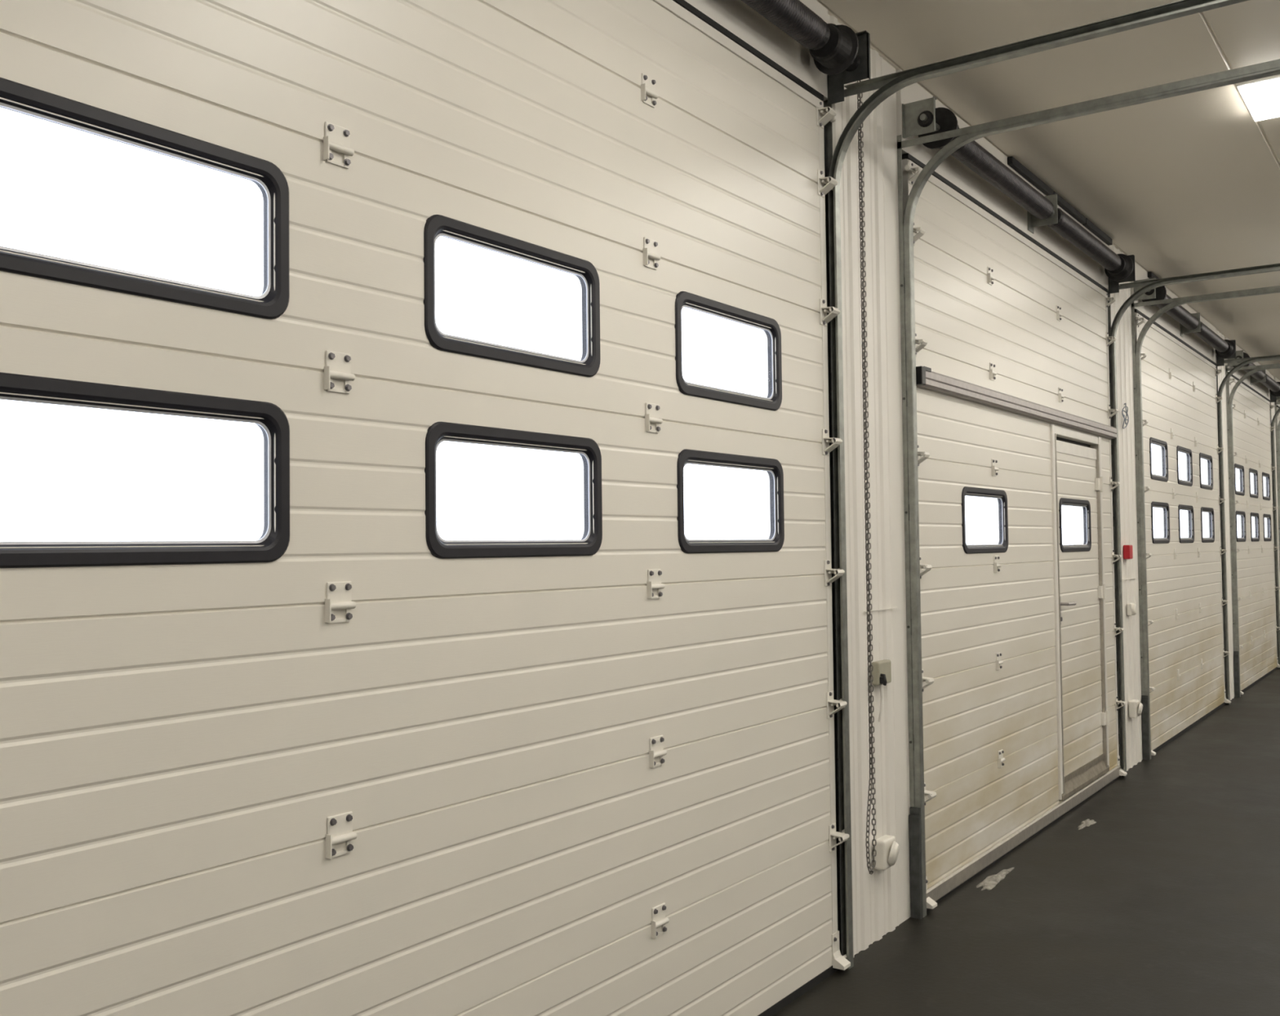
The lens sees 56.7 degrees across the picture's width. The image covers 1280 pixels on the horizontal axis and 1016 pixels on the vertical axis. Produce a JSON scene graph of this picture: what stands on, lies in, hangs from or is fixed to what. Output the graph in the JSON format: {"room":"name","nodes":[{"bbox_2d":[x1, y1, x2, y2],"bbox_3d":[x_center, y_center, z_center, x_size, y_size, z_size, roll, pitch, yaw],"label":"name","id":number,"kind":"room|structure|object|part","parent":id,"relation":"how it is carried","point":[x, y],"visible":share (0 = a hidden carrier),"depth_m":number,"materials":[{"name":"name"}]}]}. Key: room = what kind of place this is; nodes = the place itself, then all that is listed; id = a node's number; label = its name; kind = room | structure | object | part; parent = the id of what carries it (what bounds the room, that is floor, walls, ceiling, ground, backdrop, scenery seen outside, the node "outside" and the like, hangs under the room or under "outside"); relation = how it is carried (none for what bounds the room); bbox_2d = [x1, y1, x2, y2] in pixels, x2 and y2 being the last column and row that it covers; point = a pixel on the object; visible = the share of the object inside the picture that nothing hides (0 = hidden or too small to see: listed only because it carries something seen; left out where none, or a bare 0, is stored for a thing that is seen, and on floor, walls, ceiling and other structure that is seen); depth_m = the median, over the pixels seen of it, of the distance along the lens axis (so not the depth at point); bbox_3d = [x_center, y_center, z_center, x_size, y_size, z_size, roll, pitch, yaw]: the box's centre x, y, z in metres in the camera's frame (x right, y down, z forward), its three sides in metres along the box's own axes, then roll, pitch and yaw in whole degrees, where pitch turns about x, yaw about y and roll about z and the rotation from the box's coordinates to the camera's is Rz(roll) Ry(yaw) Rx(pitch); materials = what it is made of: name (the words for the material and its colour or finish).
{"room":"industrial garage","nodes":[
{"label":"industrial garage","id":0,"kind":"room"},
{"bbox_2d":[684,0,1279,958],"bbox_3d":[3.692,0.004,9.014,0.250,3.720,31.400,-2,-2,35],"label":"wall","id":1,"kind":"structure","parent":0,"point":[881,900],"depth_m":5.02,"materials":[{"name":"white paint"}]},
{"bbox_2d":[0,0,850,1015],"bbox_3d":[-0.287,0.039,3.094,0.101,3.359,3.680,-2,-2,35],"label":"door","id":2,"kind":"structure","parent":1,"relation":"in","point":[351,757],"depth_m":2.79,"materials":[{"name":"beige paint"}]},
{"bbox_3d":[-0.337,-1.031,3.121,0.040,0.500,3.625,-2,-2,35],"label":"door panel","id":3,"kind":"part","parent":2,"relation":"part of","materials":[{"name":"beige paint"}]},
{"bbox_3d":[-0.331,-0.531,3.104,0.040,0.500,3.625,-2,-2,35],"label":"door panel","id":4,"kind":"part","parent":2,"relation":"part of","materials":[{"name":"beige paint"}]},
{"bbox_3d":[-0.325,-0.032,3.088,0.040,0.500,3.625,-2,-2,35],"label":"door panel","id":5,"kind":"part","parent":2,"relation":"part of","materials":[{"name":"beige paint"}]},
{"bbox_3d":[-0.319,0.468,3.072,0.040,0.500,3.625,-2,-2,35],"label":"door panel","id":6,"kind":"part","parent":2,"relation":"part of","materials":[{"name":"beige paint"}]},
{"bbox_3d":[-0.313,0.968,3.055,0.040,0.500,3.625,-2,-2,35],"label":"door panel","id":7,"kind":"part","parent":2,"relation":"part of","materials":[{"name":"beige paint"}]},
{"bbox_3d":[-0.307,1.468,3.039,0.040,0.500,3.625,-2,-2,35],"label":"door panel","id":8,"kind":"part","parent":2,"relation":"part of","materials":[{"name":"beige paint"}]},
{"bbox_3d":[-0.342,-1.448,3.135,0.040,0.335,3.625,-2,-2,35],"label":"door panel","id":9,"kind":"part","parent":2,"relation":"part of","materials":[{"name":"beige paint"}]},
{"bbox_3d":[-0.325,-1.594,3.126,0.006,0.036,3.605,-2,-2,35],"label":"rail","id":10,"kind":"part","parent":2,"relation":"part of","materials":[{"name":"metal"}]},
{"bbox_2d":[741,0,871,105],"bbox_3d":[-0.240,-1.755,3.089,0.195,0.273,3.805,-2,-2,35],"label":"shaft","id":11,"kind":"object","parent":1,"relation":"attached to","point":[840,53],"visible":1,"depth_m":4.38,"materials":[{"name":"metal"}]},
{"bbox_3d":[0.805,-1.703,4.599,0.174,0.243,0.038,-2,-2,35],"label":"bearing plate","id":12,"kind":"part","parent":11,"relation":"part of","materials":[{"name":"metal"}]},
{"bbox_2d":[857,80,876,875],"bbox_3d":[0.857,-0.146,4.553,0.028,3.071,0.085,-2,-2,35],"label":"chain","id":13,"kind":"object","parent":11,"relation":"hanging from","point":[867,508],"visible":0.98,"depth_m":4.57,"materials":[{"name":"metal"}]},
{"bbox_2d":[871,659,891,722],"bbox_3d":[1.007,0.753,4.874,0.063,0.249,0.130,-2,-2,35],"label":"switch box","id":14,"kind":"object","parent":1,"relation":"attached to","point":[882,673],"visible":0.99,"depth_m":4.85,"materials":[{"name":"grey plastic"}]},
{"bbox_3d":[0.985,0.799,4.867,0.022,0.157,0.015,-2,-2,35],"label":"cord","id":15,"kind":"part","parent":14,"relation":"part of","materials":[{"name":"white plastic"}]},
{"bbox_2d":[873,835,899,871],"bbox_3d":[1.012,1.405,4.831,0.084,0.120,0.120,-2,-2,35],"label":"wall socket","id":16,"kind":"object","parent":1,"relation":"attached to","point":[886,848],"visible":0.96,"depth_m":4.79,"materials":[{"name":"white plastic"}]},
{"bbox_3d":[1.033,1.408,4.832,0.045,0.098,0.100,-1,-2,20],"label":"hinged lid","id":17,"kind":"part","parent":16,"relation":"part of","materials":[{"name":"white plastic"}]},
{"bbox_2d":[863,577,1136,612],"bbox_3d":[2.271,0.468,6.750,0.006,0.004,4.760,-2,-2,35],"label":"trim","id":18,"kind":"structure","parent":1,"relation":"attached to","point":[1133,578],"depth_m":5.00,"materials":[{"name":"white metal"}]},
{"bbox_2d":[902,153,1127,909],"bbox_3d":[2.245,0.127,6.703,0.113,3.359,3.670,-2,-2,35],"label":"door","id":19,"kind":"structure","parent":1,"relation":"in","point":[1020,717],"depth_m":6.29,"materials":[{"name":"beige paint"}]},
{"bbox_3d":[1.808,0.043,6.135,0.040,0.500,2.125,-2,-2,35],"label":"door panel","id":20,"kind":"part","parent":19,"relation":"part of","materials":[{"name":"beige paint"}]},
{"bbox_3d":[1.814,0.542,6.119,0.040,0.500,2.125,-2,-2,35],"label":"door panel","id":21,"kind":"part","parent":19,"relation":"part of","materials":[{"name":"beige paint"}]},
{"bbox_3d":[1.820,1.042,6.102,0.040,0.500,2.125,-2,-2,35],"label":"door panel","id":22,"kind":"part","parent":19,"relation":"part of","materials":[{"name":"beige paint"}]},
{"bbox_3d":[2.202,-1.360,6.769,0.040,0.335,3.560,-2,-2,35],"label":"door panel","id":23,"kind":"part","parent":19,"relation":"part of","materials":[{"name":"beige paint"}]},
{"bbox_3d":[2.219,-1.506,6.761,0.006,0.036,3.540,-2,-2,35],"label":"rail","id":24,"kind":"part","parent":19,"relation":"part of","materials":[{"name":"metal"}]},
{"bbox_3d":[2.207,-0.942,6.755,0.040,0.500,3.560,-2,-2,35],"label":"door panel","id":25,"kind":"part","parent":19,"relation":"part of","materials":[{"name":"beige paint"}]},
{"bbox_3d":[2.213,-0.443,6.739,0.040,0.500,3.560,-2,-2,35],"label":"door panel","id":26,"kind":"part","parent":19,"relation":"part of","materials":[{"name":"beige paint"}]},
{"bbox_3d":[2.238,1.556,6.673,0.040,0.500,3.560,-2,-2,35],"label":"door panel","id":27,"kind":"part","parent":19,"relation":"part of","materials":[{"name":"beige paint"}]},
{"bbox_3d":[2.246,1.757,6.665,0.052,0.073,3.545,-2,-2,35],"label":"rail","id":28,"kind":"part","parent":19,"relation":"part of","materials":[{"name":"metal"}]},
{"bbox_3d":[2.548,0.610,7.072,0.067,0.170,0.148,-2,-2,35],"label":"lever handle","id":29,"kind":"part","parent":19,"relation":"part of","materials":[{"name":"silver metal"}]},
{"bbox_3d":[2.739,-0.363,7.448,0.005,0.070,0.970,-2,-2,35],"label":"edge rail","id":30,"kind":"part","parent":19,"relation":"part of","materials":[{"name":"beige metal"}]},
{"bbox_3d":[2.748,0.617,7.438,0.054,2.205,1.130,-2,-2,35],"label":"wicket frame","id":31,"kind":"part","parent":19,"relation":"part of","materials":[{"name":"white metal"}]},
{"bbox_3d":[2.733,0.574,7.430,0.038,2.500,0.970,-2,-2,35],"label":"wicket door","id":32,"kind":"part","parent":19,"relation":"part of","materials":[{"name":"beige paint"}]},
{"bbox_3d":[2.764,1.619,7.383,0.006,0.035,0.970,-2,-2,35],"label":"kick rail","id":33,"kind":"part","parent":19,"relation":"part of","materials":[{"name":"brown metal"}]},
{"bbox_3d":[3.141,0.089,8.039,0.040,0.500,0.345,-2,-2,35],"label":"door panel","id":34,"kind":"part","parent":19,"relation":"part of","materials":[{"name":"beige paint"}]},
{"bbox_3d":[3.147,0.589,8.023,0.040,0.500,0.345,-2,-2,35],"label":"door panel","id":35,"kind":"part","parent":19,"relation":"part of","materials":[{"name":"beige paint"}]},
{"bbox_3d":[3.153,1.089,8.007,0.040,0.500,0.345,-2,-2,35],"label":"door panel","id":36,"kind":"part","parent":19,"relation":"part of","materials":[{"name":"beige paint"}]},
{"bbox_2d":[902,96,1135,293],"bbox_3d":[2.296,-1.667,6.711,0.195,0.273,3.710,-2,-2,35],"label":"shaft","id":37,"kind":"object","parent":1,"relation":"attached to","point":[921,118],"visible":0.97,"depth_m":6.16,"materials":[{"name":"metal"}]},
{"bbox_3d":[1.234,-1.722,5.235,0.148,0.151,0.038,-2,-2,35],"label":"bearing plate","id":38,"kind":"part","parent":37,"relation":"part of","materials":[{"name":"metal"}]},
{"bbox_3d":[3.330,-1.615,8.207,0.174,0.243,0.038,-2,-2,35],"label":"bearing plate","id":39,"kind":"part","parent":37,"relation":"part of","materials":[{"name":"metal"}]},
{"bbox_2d":[1007,156,1053,195],"bbox_3d":[2.242,-1.889,6.791,0.030,0.042,0.780,-2,-2,35],"label":"strip","id":40,"kind":"object","parent":1,"relation":"attached to","point":[1012,162],"visible":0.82,"depth_m":6.73,"materials":[{"name":"black metal"}]},
{"bbox_2d":[822,0,1249,968],"bbox_3d":[2.098,-0.151,3.684,3.346,3.720,0.093,-2,-2,35],"label":"door track","id":41,"kind":"object","parent":1,"relation":"attached to","point":[888,85],"visible":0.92,"depth_m":4.56,"materials":[{"name":"metal"}]},
{"bbox_3d":[0.775,0.257,4.582,0.033,2.995,0.041,-2,-2,35],"label":"vertical rail","id":42,"kind":"part","parent":41,"relation":"part of","materials":[{"name":"metal"}]},
{"bbox_3d":[0.900,-1.438,4.536,0.386,0.386,0.041,-2,-2,35],"label":"curved rail","id":43,"kind":"part","parent":41,"relation":"part of","materials":[{"name":"metal"}]},
{"bbox_3d":[2.249,-1.662,3.597,2.912,0.033,0.041,-2,-2,35],"label":"horizontal rail","id":44,"kind":"part","parent":41,"relation":"part of","materials":[{"name":"metal"}]},
{"bbox_2d":[1053,191,1085,224],"bbox_3d":[2.679,-1.874,7.416,0.030,0.042,0.715,-2,-2,35],"label":"strip","id":45,"kind":"object","parent":1,"relation":"attached to","point":[1061,202],"visible":0.72,"depth_m":7.42,"materials":[{"name":"black metal"}]},
{"bbox_2d":[897,58,1279,919],"bbox_3d":[2.509,-0.137,4.271,3.346,3.720,0.096,-2,-2,35],"label":"door track","id":46,"kind":"object","parent":1,"relation":"attached to","point":[966,135],"visible":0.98,"depth_m":5.16,"materials":[{"name":"metal"}]},
{"bbox_3d":[1.202,0.272,5.192,0.033,2.995,0.041,-2,-2,35],"label":"vertical rail","id":47,"kind":"part","parent":46,"relation":"part of","materials":[{"name":"metal"}]},
{"bbox_3d":[1.327,-1.423,5.146,0.386,0.386,0.041,-2,-2,35],"label":"curved rail","id":48,"kind":"part","parent":46,"relation":"part of","materials":[{"name":"metal"}]},
{"bbox_3d":[2.676,-1.647,4.207,2.912,0.033,0.041,-2,-2,35],"label":"horizontal rail","id":49,"kind":"part","parent":46,"relation":"part of","materials":[{"name":"metal"}]},
{"bbox_2d":[1082,217,1112,245],"bbox_3d":[3.086,-1.860,7.997,0.030,0.042,0.675,-2,-2,35],"label":"strip","id":50,"kind":"object","parent":1,"relation":"attached to","point":[1089,225],"visible":0.9,"depth_m":7.97,"materials":[{"name":"black metal"}]},
{"bbox_2d":[1121,403,1128,429],"bbox_3d":[3.474,-0.661,8.490,0.034,0.190,0.156,-2,-2,30],"label":"cable coil","id":51,"kind":"object","parent":1,"relation":"attached to","point":[1125,404],"visible":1,"depth_m":8.49,"materials":[{"name":"grey metal"}]},
{"bbox_2d":[1123,545,1133,559],"bbox_3d":[3.470,0.313,8.435,0.045,0.100,0.100,-2,-2,35],"label":"alarm box","id":52,"kind":"object","parent":1,"relation":"attached to","point":[1127,549],"visible":1,"depth_m":8.40,"materials":[{"name":"red plastic"}]},
{"bbox_2d":[1126,603,1137,616],"bbox_3d":[3.517,0.724,8.472,0.056,0.090,0.090,-2,-2,35],"label":"junction box","id":53,"kind":"object","parent":1,"relation":"attached to","point":[1131,607],"visible":1,"depth_m":8.44,"materials":[{"name":"white plastic"}]},
{"bbox_2d":[1128,699,1142,718],"bbox_3d":[3.531,1.428,8.433,0.084,0.120,0.120,-2,-2,35],"label":"wall socket","id":54,"kind":"object","parent":1,"relation":"attached to","point":[1135,708],"visible":1,"depth_m":8.39,"materials":[{"name":"white plastic"}]},
{"bbox_3d":[3.552,1.430,8.434,0.045,0.098,0.100,-1,-2,20],"label":"hinged lid","id":55,"kind":"part","parent":54,"relation":"part of","materials":[{"name":"white plastic"}]},
{"bbox_2d":[1147,271,1164,286],"bbox_3d":[4.131,-1.824,9.490,0.030,0.042,0.490,-2,-2,35],"label":"strip","id":56,"kind":"object","parent":1,"relation":"attached to","point":[1150,275],"visible":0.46,"depth_m":9.30,"materials":[{"name":"black metal"}]},
{"bbox_2d":[1133,309,1231,755],"bbox_3d":[4.741,0.214,10.277,0.101,3.359,3.530,-2,-2,35],"label":"door","id":57,"kind":"structure","parent":1,"relation":"in","point":[1184,597],"depth_m":10.08,"materials":[{"name":"beige paint"}]},
{"bbox_3d":[4.719,-1.419,10.332,0.006,0.036,3.400,-2,-2,35],"label":"rail","id":58,"kind":"part","parent":57,"relation":"part of","materials":[{"name":"grey metal"}]},
{"bbox_3d":[4.702,-1.273,10.340,0.040,0.335,3.420,-2,-2,35],"label":"door panel","id":59,"kind":"part","parent":57,"relation":"part of","materials":[{"name":"beige paint"}]},
{"bbox_3d":[4.707,-0.855,10.327,0.040,0.500,3.420,-2,-2,35],"label":"door panel","id":60,"kind":"part","parent":57,"relation":"part of","materials":[{"name":"beige paint"}]},
{"bbox_3d":[4.713,-0.356,10.310,0.040,0.500,3.420,-2,-2,35],"label":"door panel","id":61,"kind":"part","parent":57,"relation":"part of","materials":[{"name":"beige paint"}]},
{"bbox_3d":[4.719,0.144,10.294,0.040,0.500,3.420,-2,-2,35],"label":"door panel","id":62,"kind":"part","parent":57,"relation":"part of","materials":[{"name":"beige paint"}]},
{"bbox_3d":[4.725,0.644,10.277,0.040,0.500,3.420,-2,-2,35],"label":"door panel","id":63,"kind":"part","parent":57,"relation":"part of","materials":[{"name":"beige paint"}]},
{"bbox_3d":[4.731,1.143,10.261,0.040,0.500,3.420,-2,-2,35],"label":"door panel","id":64,"kind":"part","parent":57,"relation":"part of","materials":[{"name":"beige paint"}]},
{"bbox_3d":[4.737,1.643,10.245,0.040,0.500,3.420,-2,-2,35],"label":"door panel","id":65,"kind":"part","parent":57,"relation":"part of","materials":[{"name":"beige paint"}]},
{"bbox_2d":[1133,277,1235,366],"bbox_3d":[4.796,-1.580,10.282,0.195,0.273,3.570,-2,-2,35],"label":"shaft","id":66,"kind":"object","parent":1,"relation":"attached to","point":[1189,322],"visible":0.83,"depth_m":10.26,"materials":[{"name":"metal"}]},
{"bbox_3d":[3.774,-1.633,8.864,0.148,0.151,0.038,-2,-2,35],"label":"bearing plate","id":67,"kind":"part","parent":66,"relation":"part of","materials":[{"name":"metal"}]},
{"bbox_3d":[5.790,-1.530,11.720,0.174,0.243,0.038,-2,-2,35],"label":"bearing plate","id":68,"kind":"part","parent":66,"relation":"part of","materials":[{"name":"metal"}]},
{"bbox_2d":[1106,263,1279,777],"bbox_3d":[4.623,-0.064,7.292,3.346,3.720,0.093,-2,-2,35],"label":"door track","id":69,"kind":"object","parent":1,"relation":"attached to","point":[1149,285],"visible":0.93,"depth_m":8.18,"materials":[{"name":"metal"}]},
{"bbox_3d":[3.301,0.345,8.190,0.033,2.995,0.041,-2,-2,35],"label":"vertical rail","id":70,"kind":"part","parent":69,"relation":"part of","materials":[{"name":"metal"}]},
{"bbox_3d":[3.425,-1.350,8.144,0.386,0.386,0.041,-2,-2,35],"label":"curved rail","id":71,"kind":"part","parent":69,"relation":"part of","materials":[{"name":"metal"}]},
{"bbox_3d":[4.774,-1.574,7.205,2.912,0.033,0.041,-2,-2,35],"label":"horizontal rail","id":72,"kind":"part","parent":69,"relation":"part of","materials":[{"name":"metal"}]},
{"bbox_2d":[1131,285,1279,759],"bbox_3d":[5.049,-0.049,7.900,3.346,3.720,0.096,-2,-2,35],"label":"door track","id":73,"kind":"object","parent":1,"relation":"attached to","point":[1136,350],"visible":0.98,"depth_m":8.80,"materials":[{"name":"metal"}]},
{"bbox_3d":[3.743,0.360,8.820,0.033,2.995,0.041,-2,-2,35],"label":"vertical rail","id":74,"kind":"part","parent":73,"relation":"part of","materials":[{"name":"metal"}]},
{"bbox_3d":[3.867,-1.335,8.775,0.386,0.386,0.041,-2,-2,35],"label":"curved rail","id":75,"kind":"part","parent":73,"relation":"part of","materials":[{"name":"metal"}]},
{"bbox_3d":[5.216,-1.559,7.836,2.912,0.033,0.041,-2,-2,35],"label":"horizontal rail","id":76,"kind":"part","parent":73,"relation":"part of","materials":[{"name":"metal"}]},
{"bbox_2d":[1216,355,1279,704],"bbox_3d":[7.083,0.022,10.806,3.346,3.720,0.093,-2,-2,35],"label":"door track","id":77,"kind":"object","parent":1,"relation":"attached to","point":[1247,361],"visible":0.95,"depth_m":11.70,"materials":[{"name":"metal"}]},
{"bbox_3d":[5.761,0.430,11.704,0.033,2.995,0.041,-2,-2,35],"label":"vertical rail","id":78,"kind":"part","parent":77,"relation":"part of","materials":[{"name":"metal"}]},
{"bbox_3d":[5.885,-1.264,11.658,0.386,0.386,0.041,-2,-2,35],"label":"curved rail","id":79,"kind":"part","parent":77,"relation":"part of","materials":[{"name":"metal"}]},
{"bbox_3d":[7.234,-1.488,10.719,2.912,0.033,0.041,-2,-2,35],"label":"horizontal rail","id":80,"kind":"part","parent":77,"relation":"part of","materials":[{"name":"metal"}]},
{"bbox_2d":[1225,364,1279,697],"bbox_3d":[7.440,0.035,11.315,3.346,3.720,0.096,-2,-2,35],"label":"door track","id":81,"kind":"object","parent":1,"relation":"attached to","point":[1257,368],"visible":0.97,"depth_m":12.22,"materials":[{"name":"metal"}]},
{"bbox_3d":[6.133,0.443,12.236,0.033,2.995,0.041,-2,-2,35],"label":"vertical rail","id":82,"kind":"part","parent":81,"relation":"part of","materials":[{"name":"metal"}]},
{"bbox_3d":[6.258,-1.252,12.190,0.386,0.386,0.041,-2,-2,35],"label":"curved rail","id":83,"kind":"part","parent":81,"relation":"part of","materials":[{"name":"metal"}]},
{"bbox_2d":[1226,350,1279,402],"bbox_3d":[7.095,-1.500,13.567,0.195,0.273,3.250,-2,-2,35],"label":"shaft","id":84,"kind":"object","parent":1,"relation":"attached to","point":[1261,376],"visible":0.69,"depth_m":13.58,"materials":[{"name":"metal"}]},
{"bbox_3d":[6.165,-1.550,12.279,0.148,0.151,0.038,-2,-2,35],"label":"bearing plate","id":85,"kind":"part","parent":84,"relation":"part of","materials":[{"name":"metal"}]},
{"bbox_3d":[7.997,-1.453,14.874,0.174,0.243,0.038,-2,-2,35],"label":"bearing plate","id":86,"kind":"part","parent":84,"relation":"part of","materials":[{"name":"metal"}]},
{"bbox_2d":[1227,372,1279,694],"bbox_3d":[7.040,0.294,13.561,0.101,3.359,3.210,-2,-2,35],"label":"door","id":87,"kind":"structure","parent":1,"relation":"in","point":[1251,426],"depth_m":13.51,"materials":[{"name":"beige paint"}]},
{"bbox_3d":[7.001,-1.193,13.625,0.040,0.335,3.100,-2,-2,35],"label":"door panel","id":88,"kind":"part","parent":87,"relation":"part of","materials":[{"name":"beige paint"}]},
{"bbox_3d":[7.018,-1.339,13.617,0.006,0.036,3.080,-2,-2,35],"label":"rail","id":89,"kind":"part","parent":87,"relation":"part of","materials":[{"name":"grey metal"}]},
{"bbox_3d":[7.006,-0.775,13.611,0.040,0.500,3.100,-2,-2,35],"label":"door panel","id":90,"kind":"part","parent":87,"relation":"part of","materials":[{"name":"beige paint"}]},
{"bbox_3d":[7.012,-0.276,13.595,0.040,0.500,3.100,-2,-2,35],"label":"door panel","id":91,"kind":"part","parent":87,"relation":"part of","materials":[{"name":"beige paint"}]},
{"bbox_3d":[7.018,0.224,13.578,0.040,0.500,3.100,-2,-2,35],"label":"door panel","id":92,"kind":"part","parent":87,"relation":"part of","materials":[{"name":"beige paint"}]},
{"bbox_3d":[7.024,0.724,13.562,0.040,0.500,3.100,-2,-2,35],"label":"door panel","id":93,"kind":"part","parent":87,"relation":"part of","materials":[{"name":"beige paint"}]},
{"bbox_3d":[7.030,1.223,13.546,0.040,0.500,3.100,-2,-2,35],"label":"door panel","id":94,"kind":"part","parent":87,"relation":"part of","materials":[{"name":"beige paint"}]},
{"bbox_3d":[7.037,1.723,13.529,0.040,0.500,3.100,-2,-2,35],"label":"door panel","id":95,"kind":"part","parent":87,"relation":"part of","materials":[{"name":"beige paint"}]},
{"bbox_2d":[1269,397,1279,668],"bbox_3d":[9.290,0.099,13.959,3.346,3.720,0.093,-2,-2,35],"label":"door track","id":96,"kind":"object","parent":1,"relation":"attached to","point":[1273,446],"visible":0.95,"depth_m":14.87,"materials":[{"name":"metal"}]},
{"bbox_3d":[8.092,-1.188,14.811,0.386,0.386,0.041,-2,-2,35],"label":"curved rail","id":97,"kind":"part","parent":96,"relation":"part of","materials":[{"name":"metal"}]},
{"bbox_2d":[1274,401,1279,569],"bbox_3d":[9.607,0.110,14.411,3.346,3.720,0.096,-2,-2,35],"label":"door track","id":98,"kind":"object","parent":1,"relation":"attached to","point":[1277,429],"visible":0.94,"depth_m":15.35,"materials":[{"name":"metal"}]},
{"bbox_3d":[8.300,0.519,15.332,0.033,2.995,0.041,-2,-2,35],"label":"vertical rail","id":99,"kind":"part","parent":98,"relation":"part of","materials":[{"name":"metal"}]},
{"bbox_3d":[8.425,-1.176,15.286,0.386,0.386,0.041,-2,-2,35],"label":"curved rail","id":100,"kind":"part","parent":98,"relation":"part of","materials":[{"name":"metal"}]},
{"bbox_2d":[1276,404,1279,427],"bbox_3d":[9.328,0.373,16.829,0.101,3.359,3.630,-2,-2,35],"label":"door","id":101,"kind":"structure","parent":1,"relation":"in","point":[1277,406],"depth_m":15.49,"materials":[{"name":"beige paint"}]},
{"bbox_2d":[771,668,1279,1015],"bbox_3d":[6.070,1.856,7.304,7.900,0.150,31.400,-2,-2,35],"label":"floor","id":102,"kind":"structure","parent":0,"point":[1167,904],"depth_m":5.14,"materials":[{"name":"concrete"}]},
{"bbox_2d":[976,867,1014,890],"bbox_3d":[1.712,1.774,5.704,0.084,0.015,0.473,-2,-2,35],"label":"grit patch","id":103,"kind":"object","parent":102,"relation":"on","point":[989,882],"visible":1,"depth_m":5.65,"materials":[{"name":"beige sand"}]},
{"bbox_2d":[1077,818,1097,830],"bbox_3d":[2.542,1.800,6.760,0.074,0.012,0.306,-2,-2,35],"label":"grit patch","id":104,"kind":"object","parent":102,"relation":"on","point":[1086,823],"visible":1,"depth_m":6.76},
{"bbox_2d":[816,0,1279,380],"bbox_3d":[6.413,-2.011,7.159,6.950,0.120,31.400,-2,-2,35],"label":"ceiling","id":105,"kind":"structure","parent":0,"point":[1185,184],"depth_m":5.97,"materials":[{"name":"white paint"}]},
{"bbox_2d":[1235,74,1279,121],"bbox_3d":[3.353,-1.952,5.355,1.124,0.042,0.504,-2,-2,35],"label":"ceiling lamp","id":106,"kind":"object","parent":105,"relation":"attached to","point":[1261,96],"visible":0.98,"depth_m":5.53,"materials":[{"name":"white plastic"}]}
]}

